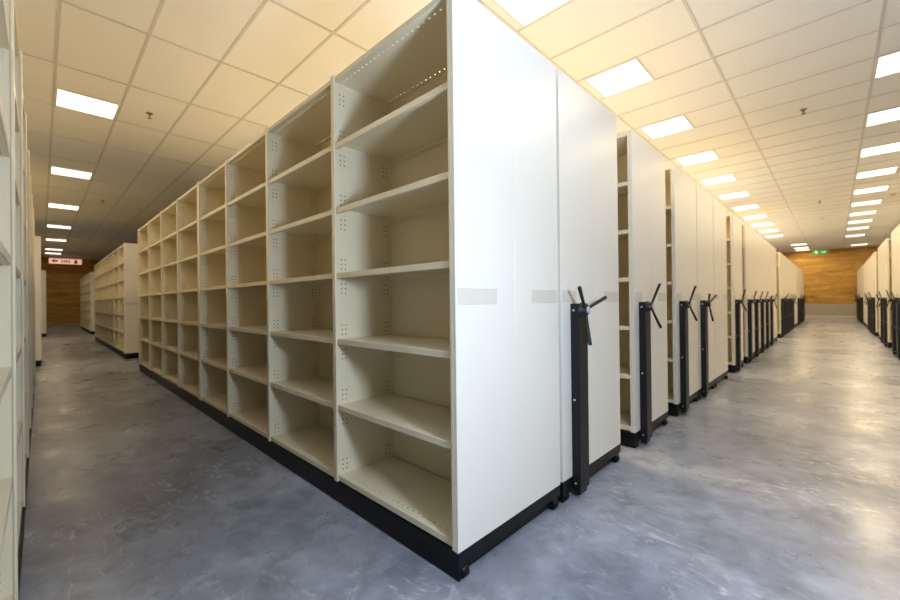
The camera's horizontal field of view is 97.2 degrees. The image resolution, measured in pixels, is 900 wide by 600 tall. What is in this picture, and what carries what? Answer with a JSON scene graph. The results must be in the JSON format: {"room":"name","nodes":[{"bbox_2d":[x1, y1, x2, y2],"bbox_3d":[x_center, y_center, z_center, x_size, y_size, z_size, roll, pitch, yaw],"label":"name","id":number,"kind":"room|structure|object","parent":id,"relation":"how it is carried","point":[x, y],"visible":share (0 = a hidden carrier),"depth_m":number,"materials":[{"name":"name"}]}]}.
{"room":"archive storage room","nodes":[
{"label":"archive storage room","id":0,"kind":"room"},
{"bbox_2d":[41,257,100,323],"bbox_3d":[-12.934,-0.483,29.416,0.200,3.640,34.400,-1,0,44],"label":"wall","id":1,"kind":"structure","parent":0,"point":[62,280],"depth_m":21.27,"materials":[{"name":"wood"}]},
{"bbox_2d":[46,323,80,326],"bbox_3d":[-12.853,1.276,29.312,0.025,0.120,33.945,-1,0,44],"label":"baseboard","id":2,"kind":"structure","parent":1,"relation":"attached to","point":[71,324],"depth_m":21.22,"materials":[{"name":"grey concrete"}]},
{"bbox_2d":[15,0,899,259],"bbox_3d":[0.830,-2.557,16.058,38.600,0.120,34.400,-1,0,44],"label":"ceiling","id":3,"kind":"structure","parent":0,"point":[278,39],"depth_m":4.69,"materials":[{"name":"tile"}]},
{"bbox_2d":[45,238,66,241],"bbox_3d":[-15.234,-2.321,15.341,0.589,0.012,0.589,-1,0,44],"label":"recessed light","id":4,"kind":"object","parent":3,"relation":"in","point":[49,239],"visible":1,"depth_m":15.25,"materials":[{"name":"white plastic"}]},
{"bbox_2d":[46,239,65,241],"bbox_3d":[-15.234,-2.321,15.341,0.545,0.007,0.545,-1,0,44],"label":"diffuser","id":5,"kind":"object","parent":4,"relation":"attached to","point":[46,239],"depth_m":15.42,"materials":[{"name":"white plastic"}]},
{"bbox_2d":[46,224,71,228],"bbox_3d":[-12.574,-2.358,12.762,0.589,0.012,0.589,-1,0,44],"label":"recessed light","id":6,"kind":"object","parent":3,"relation":"in","point":[47,225],"visible":1,"depth_m":12.71,"materials":[{"name":"white plastic"}]},
{"bbox_2d":[47,203,79,210],"bbox_3d":[-9.914,-2.395,10.183,0.589,0.012,0.589,-1,0,44],"label":"recessed light","id":7,"kind":"object","parent":3,"relation":"in","point":[52,205],"visible":1,"depth_m":10.15,"materials":[{"name":"white plastic"}]},
{"bbox_2d":[49,258,81,264],"bbox_3d":[-19.826,-2.057,20.460,0.044,0.405,1.220,-1,0,44],"label":"fire sign","id":8,"kind":"object","parent":3,"relation":"hanging from","point":[51,260],"visible":1,"depth_m":20.44,"materials":[{"name":"white"}]},
{"bbox_2d":[50,165,93,179],"bbox_3d":[-7.255,-2.433,7.604,0.589,0.012,0.589,-1,0,44],"label":"recessed light","id":9,"kind":"object","parent":3,"relation":"in","point":[56,170],"visible":1,"depth_m":7.57,"materials":[{"name":"white plastic"}]},
{"bbox_2d":[54,87,120,119],"bbox_3d":[-4.595,-2.470,5.025,0.589,0.012,0.589,-1,0,44],"label":"recessed light","id":10,"kind":"object","parent":3,"relation":"in","point":[63,98],"visible":1,"depth_m":5.00,"materials":[{"name":"white plastic"}]},
{"bbox_2d":[22,0,899,259],"bbox_3d":[0.830,-2.499,16.058,38.200,0.017,34.000,-1,0,44],"label":"grid","id":11,"kind":"object","parent":3,"relation":"attached to","point":[149,34],"visible":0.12,"depth_m":4.96,"materials":[{"name":"white metal"}]},
{"bbox_2d":[492,0,571,27],"bbox_3d":[0.690,-2.533,3.271,0.589,0.012,0.589,-1,0,44],"label":"recessed light","id":12,"kind":"object","parent":3,"relation":"in","point":[524,12],"visible":1,"depth_m":3.44,"materials":[{"name":"white plastic"}]},
{"bbox_2d":[584,58,654,97],"bbox_3d":[1.953,-2.542,4.574,0.589,0.012,0.589,-1,0,44],"label":"recessed light","id":13,"kind":"object","parent":3,"relation":"in","point":[630,74],"visible":1,"depth_m":4.55,"materials":[{"name":"white plastic"}]},
{"bbox_2d":[639,115,694,139],"bbox_3d":[3.217,-2.551,5.878,0.589,0.012,0.589,-1,0,44],"label":"recessed light","id":14,"kind":"object","parent":3,"relation":"in","point":[681,123],"visible":1,"depth_m":5.86,"materials":[{"name":"white plastic"}]},
{"bbox_2d":[675,150,719,166],"bbox_3d":[4.480,-2.561,7.181,0.589,0.012,0.589,-1,0,44],"label":"recessed light","id":15,"kind":"object","parent":3,"relation":"in","point":[710,155],"visible":1,"depth_m":7.17,"materials":[{"name":"white plastic"}]},
{"bbox_2d":[700,174,737,185],"bbox_3d":[5.743,-2.570,8.484,0.589,0.012,0.589,-1,0,44],"label":"recessed light","id":16,"kind":"object","parent":3,"relation":"in","point":[730,177],"visible":1,"depth_m":8.46,"materials":[{"name":"white plastic"}]},
{"bbox_2d":[718,191,750,199],"bbox_3d":[7.007,-2.579,9.787,0.589,0.012,0.589,-1,0,44],"label":"recessed light","id":17,"kind":"object","parent":3,"relation":"in","point":[744,193],"visible":1,"depth_m":9.78,"materials":[{"name":"white plastic"}]},
{"bbox_2d":[732,204,759,210],"bbox_3d":[8.270,-2.588,11.090,0.589,0.012,0.589,-1,0,44],"label":"recessed light","id":18,"kind":"object","parent":3,"relation":"in","point":[753,205],"visible":1,"depth_m":11.08,"materials":[{"name":"white plastic"}]},
{"bbox_2d":[742,214,767,219],"bbox_3d":[9.533,-2.597,12.393,0.589,0.012,0.589,-1,0,44],"label":"recessed light","id":19,"kind":"object","parent":3,"relation":"in","point":[762,215],"visible":1,"depth_m":12.34,"materials":[{"name":"white plastic"}]},
{"bbox_2d":[752,222,774,226],"bbox_3d":[10.797,-2.607,13.696,0.589,0.012,0.589,-1,0,44],"label":"recessed light","id":20,"kind":"object","parent":3,"relation":"in","point":[769,223],"visible":1,"depth_m":13.68,"materials":[{"name":"white plastic"}]},
{"bbox_2d":[759,229,779,232],"bbox_3d":[12.060,-2.616,14.999,0.589,0.012,0.589,-1,0,44],"label":"recessed light","id":21,"kind":"object","parent":3,"relation":"in","point":[772,230],"visible":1,"depth_m":14.93,"materials":[{"name":"white plastic"}]},
{"bbox_2d":[764,234,783,237],"bbox_3d":[13.323,-2.625,16.302,0.589,0.012,0.589,-1,0,44],"label":"recessed light","id":22,"kind":"object","parent":3,"relation":"in","point":[782,234],"visible":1,"depth_m":16.36,"materials":[{"name":"white plastic"}]},
{"bbox_2d":[812,249,827,254],"bbox_3d":[18.637,-2.483,19.963,0.580,0.385,0.044,-1,0,44],"label":"exit sign","id":23,"kind":"object","parent":3,"relation":"hanging from","point":[814,252],"visible":1,"depth_m":19.97,"materials":[{"name":"green plastic"}]},
{"bbox_2d":[845,234,865,236],"bbox_3d":[16.727,-2.661,16.373,0.589,0.012,0.589,-1,0,44],"label":"recessed light","id":24,"kind":"object","parent":3,"relation":"in","point":[858,234],"visible":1,"depth_m":16.35,"materials":[{"name":"white plastic"}]},
{"bbox_2d":[846,226,869,229],"bbox_3d":[15.043,-2.649,14.635,0.589,0.012,0.589,-1,0,44],"label":"recessed light","id":25,"kind":"object","parent":3,"relation":"in","point":[865,227],"visible":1,"depth_m":14.67,"materials":[{"name":"white plastic"}]},
{"bbox_2d":[847,219,872,223],"bbox_3d":[13.780,-2.640,13.332,0.589,0.012,0.589,-1,0,44],"label":"recessed light","id":26,"kind":"object","parent":3,"relation":"in","point":[868,220],"visible":1,"depth_m":13.32,"materials":[{"name":"white plastic"}]},
{"bbox_2d":[849,210,877,215],"bbox_3d":[12.516,-2.631,12.029,0.589,0.012,0.589,-1,0,44],"label":"recessed light","id":27,"kind":"object","parent":3,"relation":"in","point":[874,211],"visible":1,"depth_m":12.04,"materials":[{"name":"white plastic"}]},
{"bbox_2d":[850,199,882,206],"bbox_3d":[11.253,-2.622,10.726,0.589,0.012,0.589,-1,0,44],"label":"recessed light","id":28,"kind":"object","parent":3,"relation":"in","point":[880,200],"visible":1,"depth_m":10.75,"materials":[{"name":"white plastic"}]},
{"bbox_2d":[852,185,889,194],"bbox_3d":[9.989,-2.612,9.423,0.589,0.012,0.589,-1,0,44],"label":"recessed light","id":29,"kind":"object","parent":3,"relation":"in","point":[880,188],"visible":1,"depth_m":9.44,"materials":[{"name":"white plastic"}]},
{"bbox_2d":[855,166,898,178],"bbox_3d":[8.726,-2.603,8.120,0.589,0.012,0.589,-1,0,44],"label":"recessed light","id":30,"kind":"object","parent":3,"relation":"in","point":[891,170],"visible":1,"depth_m":8.10,"materials":[{"name":"white plastic"}]},
{"bbox_2d":[859,142,899,157],"bbox_3d":[7.463,-2.594,6.817,0.589,0.012,0.589,-1,0,44],"label":"recessed light","id":31,"kind":"object","parent":3,"relation":"in","point":[892,147],"visible":1,"depth_m":6.83,"materials":[{"name":"white plastic"}]},
{"bbox_2d":[864,107,899,127],"bbox_3d":[6.199,-2.585,5.514,0.589,0.012,0.589,-1,0,44],"label":"recessed light","id":32,"kind":"object","parent":3,"relation":"in","point":[893,114],"visible":1,"depth_m":5.60,"materials":[{"name":"white plastic"}]},
{"bbox_2d":[873,51,899,79],"bbox_3d":[4.936,-2.576,4.210,0.589,0.012,0.589,-1,0,44],"label":"recessed light","id":33,"kind":"object","parent":3,"relation":"in","point":[888,64],"visible":1,"depth_m":4.35,"materials":[{"name":"white plastic"}]},
{"bbox_2d":[19,318,899,599],"bbox_3d":[0.870,1.218,16.045,38.600,0.150,34.400,-1,0,44],"label":"floor","id":34,"kind":"structure","parent":0,"point":[780,482],"depth_m":2.08,"materials":[{"name":"concrete"}]},
{"bbox_2d":[0,0,35,599],"bbox_3d":[-3.664,-0.027,2.915,7.206,2.347,0.800,-1,0,44],"label":"shelving unit","id":35,"kind":"object","parent":34,"relation":"on","point":[17,221],"visible":1,"depth_m":1.31,"materials":[{"name":"white metal"}]},
{"bbox_2d":[35,236,41,366],"bbox_3d":[-9.903,0.061,9.050,6.306,2.347,0.800,-1,0,44],"label":"shelving unit","id":36,"kind":"object","parent":34,"relation":"on","point":[38,334],"visible":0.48,"depth_m":7.11,"materials":[{"name":"white metal"}]},
{"bbox_2d":[41,270,45,336],"bbox_3d":[-16.528,0.155,15.648,5.406,2.347,0.800,-1,0,44],"label":"shelving unit","id":37,"kind":"object","parent":34,"relation":"on","point":[43,272],"visible":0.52,"depth_m":14.01,"materials":[{"name":"white metal"}]},
{"bbox_2d":[80,272,94,333],"bbox_3d":[-15.160,0.145,17.051,5.406,2.347,0.800,-1,0,44],"label":"shelving unit","id":38,"kind":"object","parent":34,"relation":"on","point":[87,287],"visible":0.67,"depth_m":15.86,"materials":[{"name":"white metal"}]},
{"bbox_2d":[94,243,138,358],"bbox_3d":[-8.534,0.051,10.453,6.306,2.347,0.800,-1,0,44],"label":"shelving unit","id":39,"kind":"object","parent":34,"relation":"on","point":[116,275],"visible":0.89,"depth_m":8.64,"materials":[{"name":"white metal"}]},
{"bbox_2d":[138,0,559,581],"bbox_3d":[-2.284,-0.037,4.330,7.206,2.347,0.800,-1,0,44],"label":"shelving unit","id":40,"kind":"object","parent":34,"relation":"on","point":[363,294],"visible":1,"depth_m":2.17,"materials":[{"name":"white metal"}]},
{"bbox_2d":[556,68,620,502],"bbox_3d":[-1.668,-0.042,4.882,7.327,2.347,0.838,-1,0,44],"label":"shelving unit","id":41,"kind":"object","parent":34,"relation":"on","point":[586,130],"visible":0.24,"depth_m":2.35,"materials":[{"name":"white metal"}]},
{"bbox_2d":[617,129,667,447],"bbox_3d":[-0.920,-0.047,5.653,7.335,2.347,0.914,-1,0,44],"label":"shelving unit","id":42,"kind":"object","parent":34,"relation":"on","point":[640,167],"visible":0.16,"depth_m":3.14,"materials":[{"name":"white metal"}]},
{"bbox_2d":[665,165,698,415],"bbox_3d":[-0.168,-0.053,6.428,7.335,2.347,0.913,-1,0,44],"label":"shelving unit","id":43,"kind":"object","parent":34,"relation":"on","point":[680,189],"visible":0.16,"depth_m":3.87,"materials":[{"name":"white metal"}]},
{"bbox_2d":[696,183,716,399],"bbox_3d":[0.403,-0.057,7.018,7.330,2.347,0.864,-1,0,44],"label":"shelving unit","id":44,"kind":"object","parent":34,"relation":"on","point":[704,200],"visible":0.14,"depth_m":4.43,"materials":[{"name":"white metal"}]},
{"bbox_2d":[713,197,727,386],"bbox_3d":[0.932,-0.060,7.647,7.206,2.347,0.800,-1,0,44],"label":"shelving unit","id":45,"kind":"object","parent":34,"relation":"on","point":[719,210],"visible":0.06,"depth_m":5.12,"materials":[{"name":"white metal"}]},
{"bbox_2d":[726,213,746,372],"bbox_3d":[1.879,-0.068,8.539,7.334,2.347,0.904,-1,0,44],"label":"shelving unit","id":46,"kind":"object","parent":34,"relation":"on","point":[735,294],"visible":0.12,"depth_m":5.93,"materials":[{"name":"white metal"}]},
{"bbox_2d":[742,223,757,363],"bbox_3d":[2.686,-0.073,9.372,7.335,2.347,0.910,-1,0,44],"label":"shelving unit","id":47,"kind":"object","parent":34,"relation":"on","point":[747,232],"visible":0.1,"depth_m":6.69,"materials":[{"name":"white metal"}]},
{"bbox_2d":[753,230,763,357],"bbox_3d":[3.250,-0.077,9.954,7.335,2.347,0.913,-1,0,44],"label":"shelving unit","id":48,"kind":"object","parent":34,"relation":"on","point":[757,299],"visible":0.13,"depth_m":7.30,"materials":[{"name":"white metal"}]},
{"bbox_2d":[759,235,768,352],"bbox_3d":[3.813,-0.082,10.535,7.335,2.347,0.912,-1,0,44],"label":"shelving unit","id":49,"kind":"object","parent":34,"relation":"on","point":[761,240],"visible":0.12,"depth_m":7.87,"materials":[{"name":"white metal"}]},
{"bbox_2d":[764,239,773,349],"bbox_3d":[4.377,-0.086,11.117,7.330,2.347,0.870,-1,0,44],"label":"shelving unit","id":50,"kind":"object","parent":34,"relation":"on","point":[766,244],"visible":0.15,"depth_m":8.45,"materials":[{"name":"white metal"}]},
{"bbox_2d":[769,243,776,345],"bbox_3d":[4.941,-0.090,11.698,7.335,2.347,0.910,-1,0,44],"label":"shelving unit","id":51,"kind":"object","parent":34,"relation":"on","point":[770,245],"visible":0.12,"depth_m":9.03,"materials":[{"name":"white metal"}]},
{"bbox_2d":[773,247,776,340],"bbox_3d":[5.463,-0.093,12.321,7.206,2.347,0.800,-1,0,44],"label":"shelving unit","id":52,"kind":"object","parent":34,"relation":"on","point":[774,249],"visible":0.06,"depth_m":9.81,"materials":[{"name":"white metal"}]},
{"bbox_2d":[776,252,786,337],"bbox_3d":[6.702,-0.102,13.515,7.332,2.347,0.884,-1,0,44],"label":"shelving unit","id":53,"kind":"object","parent":34,"relation":"on","point":[779,260],"visible":0.13,"depth_m":10.83,"materials":[{"name":"white metal"}]},
{"bbox_2d":[782,254,788,334],"bbox_3d":[7.266,-0.107,14.097,7.333,2.347,0.896,-1,0,44],"label":"shelving unit","id":54,"kind":"object","parent":34,"relation":"on","point":[783,256],"visible":0.04,"depth_m":11.43,"materials":[{"name":"white metal"}]},
{"bbox_2d":[785,257,791,332],"bbox_3d":[7.830,-0.111,14.678,7.335,2.347,0.913,-1,0,44],"label":"shelving unit","id":55,"kind":"object","parent":34,"relation":"on","point":[786,274],"visible":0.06,"depth_m":12.00,"materials":[{"name":"white metal"}]},
{"bbox_2d":[787,258,793,331],"bbox_3d":[8.394,-0.115,15.260,7.322,2.347,0.800,-1,0,44],"label":"shelving unit","id":56,"kind":"object","parent":34,"relation":"on","point":[788,268],"visible":0.1,"depth_m":12.58,"materials":[{"name":"white metal"}]},
{"bbox_2d":[789,260,794,329],"bbox_3d":[8.957,-0.119,15.841,7.334,2.347,0.904,-1,0,44],"label":"shelving unit","id":57,"kind":"object","parent":34,"relation":"on","point":[789,260],"visible":0.07,"depth_m":13.17,"materials":[{"name":"white metal"}]},
{"bbox_2d":[791,262,796,328],"bbox_3d":[9.521,-0.123,16.423,7.333,2.347,0.896,-1,0,44],"label":"shelving unit","id":58,"kind":"object","parent":34,"relation":"on","point":[791,262],"visible":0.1,"depth_m":13.74,"materials":[{"name":"white metal"}]},
{"bbox_2d":[793,263,795,326],"bbox_3d":[10.043,-0.127,17.045,7.206,2.347,0.800,-1,0,44],"label":"shelving unit","id":59,"kind":"object","parent":34,"relation":"on","point":[793,263],"visible":0.06,"depth_m":14.53,"materials":[{"name":"white metal"}]},
{"bbox_2d":[795,265,796,325],"bbox_3d":[10.607,-0.131,17.627,7.206,2.347,0.800,-1,0,44],"label":"shelving unit","id":60,"kind":"object","parent":34,"relation":"on","point":[795,265],"visible":0.06,"depth_m":15.09,"materials":[{"name":"white metal"}]},
{"bbox_2d":[796,266,801,324],"bbox_3d":[11.435,-0.137,18.397,7.335,2.347,0.910,-1,0,44],"label":"shelving unit","id":61,"kind":"object","parent":34,"relation":"on","point":[798,298],"visible":0.06,"depth_m":15.70,"materials":[{"name":"white metal"}]},
{"bbox_2d":[798,267,802,323],"bbox_3d":[11.999,-0.141,18.979,7.335,2.347,0.913,-1,0,44],"label":"shelving unit","id":62,"kind":"object","parent":34,"relation":"on","point":[798,267],"visible":0.06,"depth_m":16.29,"materials":[{"name":"white metal"}]},
{"bbox_2d":[799,268,803,322],"bbox_3d":[12.563,-0.145,19.560,7.328,2.347,0.853,-1,0,44],"label":"shelving unit","id":63,"kind":"object","parent":34,"relation":"on","point":[799,268],"visible":0.03,"depth_m":16.86,"materials":[{"name":"white metal"}]},
{"bbox_2d":[801,270,804,321],"bbox_3d":[13.127,-0.149,20.142,7.335,2.347,0.913,-1,0,44],"label":"shelving unit","id":64,"kind":"object","parent":34,"relation":"on","point":[801,270],"visible":0.06,"depth_m":17.69,"materials":[{"name":"white metal"}]},
{"bbox_2d":[802,271,805,320],"bbox_3d":[13.691,-0.153,20.723,7.333,2.347,0.896,-1,0,44],"label":"shelving unit","id":65,"kind":"object","parent":34,"relation":"on","point":[802,271],"visible":0.02,"depth_m":18.24,"materials":[{"name":"white metal"}]},
{"bbox_2d":[803,272,806,319],"bbox_3d":[14.255,-0.157,21.305,7.334,2.347,0.904,-1,0,44],"label":"shelving unit","id":66,"kind":"object","parent":34,"relation":"on","point":[803,272],"visible":0.05,"depth_m":18.74,"materials":[{"name":"white metal"}]},
{"bbox_2d":[855,271,858,318],"bbox_3d":[21.833,-0.256,16.269,7.334,2.347,0.904,-1,0,44],"label":"shelving unit","id":67,"kind":"object","parent":34,"relation":"on","point":[858,271],"visible":0.13,"depth_m":18.55,"materials":[{"name":"white metal"}]},
{"bbox_2d":[856,269,859,321],"bbox_3d":[20.705,-0.248,15.106,7.335,2.347,0.913,-1,0,44],"label":"shelving unit","id":68,"kind":"object","parent":34,"relation":"on","point":[859,269],"visible":0.11,"depth_m":17.41,"materials":[{"name":"white metal"}]},
{"bbox_2d":[856,270,859,319],"bbox_3d":[21.269,-0.252,15.687,7.334,2.347,0.904,-1,0,44],"label":"shelving unit","id":69,"kind":"object","parent":34,"relation":"on","point":[858,270],"visible":0.15,"depth_m":17.96,"materials":[{"name":"white metal"}]},
{"bbox_2d":[857,268,860,321],"bbox_3d":[20.142,-0.244,14.524,7.332,2.347,0.884,-1,0,44],"label":"shelving unit","id":70,"kind":"object","parent":34,"relation":"on","point":[860,268],"visible":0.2,"depth_m":17.06,"materials":[{"name":"white metal"}]},
{"bbox_2d":[858,267,861,322],"bbox_3d":[19.578,-0.240,13.943,7.335,2.347,0.910,-1,0,44],"label":"shelving unit","id":71,"kind":"object","parent":34,"relation":"on","point":[861,267],"visible":0.14,"depth_m":16.41,"materials":[{"name":"white metal"}]},
{"bbox_2d":[859,266,863,323],"bbox_3d":[19.014,-0.236,13.361,7.335,2.347,0.913,-1,0,44],"label":"shelving unit","id":72,"kind":"object","parent":34,"relation":"on","point":[861,298],"visible":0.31,"depth_m":15.64,"materials":[{"name":"white metal"}]},
{"bbox_2d":[863,264,865,325],"bbox_3d":[18.493,-0.232,12.739,7.206,2.347,0.800,-1,0,44],"label":"shelving unit","id":73,"kind":"object","parent":34,"relation":"on","point":[864,290],"visible":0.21,"depth_m":14.99,"materials":[{"name":"white metal"}]},
{"bbox_2d":[865,262,866,326],"bbox_3d":[17.448,-0.225,11.662,7.206,2.347,0.800,-1,0,44],"label":"shelving unit","id":74,"kind":"object","parent":34,"relation":"on","point":[865,262],"visible":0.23,"depth_m":14.16,"materials":[{"name":"white metal"}]},
{"bbox_2d":[864,259,869,329],"bbox_3d":[16.279,-0.216,10.539,7.335,2.347,0.910,-1,0,44],"label":"shelving unit","id":75,"kind":"object","parent":34,"relation":"on","point":[868,259],"visible":0.18,"depth_m":12.83,"materials":[{"name":"white metal"}]},
{"bbox_2d":[866,260,867,327],"bbox_3d":[16.885,-0.221,11.081,7.206,2.347,0.800,-1,0,44],"label":"shelving unit","id":76,"kind":"object","parent":34,"relation":"on","point":[867,260],"visible":0.14,"depth_m":13.56,"materials":[{"name":"white metal"}]},
{"bbox_2d":[865,257,871,331],"bbox_3d":[15.715,-0.212,9.958,7.333,2.347,0.896,-1,0,44],"label":"shelving unit","id":77,"kind":"object","parent":34,"relation":"on","point":[870,257],"visible":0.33,"depth_m":12.24,"materials":[{"name":"white metal"}]},
{"bbox_2d":[867,254,872,332],"bbox_3d":[15.151,-0.208,9.376,7.335,2.347,0.913,-1,0,44],"label":"shelving unit","id":78,"kind":"object","parent":34,"relation":"on","point":[872,254],"visible":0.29,"depth_m":11.71,"materials":[{"name":"white metal"}]},
{"bbox_2d":[869,252,878,335],"bbox_3d":[14.587,-0.203,8.795,7.334,2.347,0.904,-1,0,44],"label":"shelving unit","id":79,"kind":"object","parent":34,"relation":"on","point":[875,309],"visible":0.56,"depth_m":11.06,"materials":[{"name":"white metal"}]},
{"bbox_2d":[875,243,883,342],"bbox_3d":[12.750,-0.190,6.899,7.330,2.347,0.870,-1,0,44],"label":"shelving unit","id":80,"kind":"object","parent":34,"relation":"on","point":[881,245],"visible":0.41,"depth_m":9.20,"materials":[{"name":"white metal"}]},
{"bbox_2d":[878,246,880,339],"bbox_3d":[13.356,-0.195,7.440,7.206,2.347,0.800,-1,0,44],"label":"shelving unit","id":81,"kind":"object","parent":34,"relation":"on","point":[879,256],"visible":0.21,"depth_m":9.96,"materials":[{"name":"white metal"}]},
{"bbox_2d":[878,238,891,347],"bbox_3d":[12.186,-0.186,6.318,7.335,2.347,0.914,-1,0,44],"label":"shelving unit","id":82,"kind":"object","parent":34,"relation":"on","point":[887,312],"visible":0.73,"depth_m":8.59,"materials":[{"name":"white metal"}]},
{"bbox_2d":[886,228,896,354],"bbox_3d":[10.961,-0.177,5.054,7.335,2.347,0.910,-1,0,44],"label":"shelving unit","id":83,"kind":"object","parent":34,"relation":"on","point":[893,234],"visible":0.48,"depth_m":7.34,"materials":[{"name":"white metal"}]},
{"bbox_2d":[890,224,899,359],"bbox_3d":[10.397,-0.173,4.473,7.335,2.347,0.913,-1,0,44],"label":"shelving unit","id":84,"kind":"object","parent":34,"relation":"on","point":[897,299],"visible":1,"depth_m":6.85,"materials":[{"name":"white metal"}]},
{"bbox_2d":[782,246,878,303],"bbox_3d":[12.752,-0.764,28.329,38.600,3.640,0.200,-1,0,44],"label":"wall","id":85,"kind":"structure","parent":0,"point":[830,278],"depth_m":20.96,"materials":[{"name":"wood"}]},
{"bbox_2d":[805,304,856,315],"bbox_3d":[12.688,0.687,28.241,38.200,0.740,0.030,-1,0,44],"label":"trim","id":86,"kind":"structure","parent":85,"relation":"attached to","point":[810,309],"depth_m":20.97,"materials":[{"name":"grey concrete"}]},
{"bbox_2d":[805,315,856,317],"bbox_3d":[12.672,0.992,28.221,38.200,0.130,0.025,-1,0,44],"label":"baseboard","id":87,"kind":"structure","parent":85,"relation":"attached to","point":[806,316],"depth_m":21.09,"materials":[{"name":"beige wood"}]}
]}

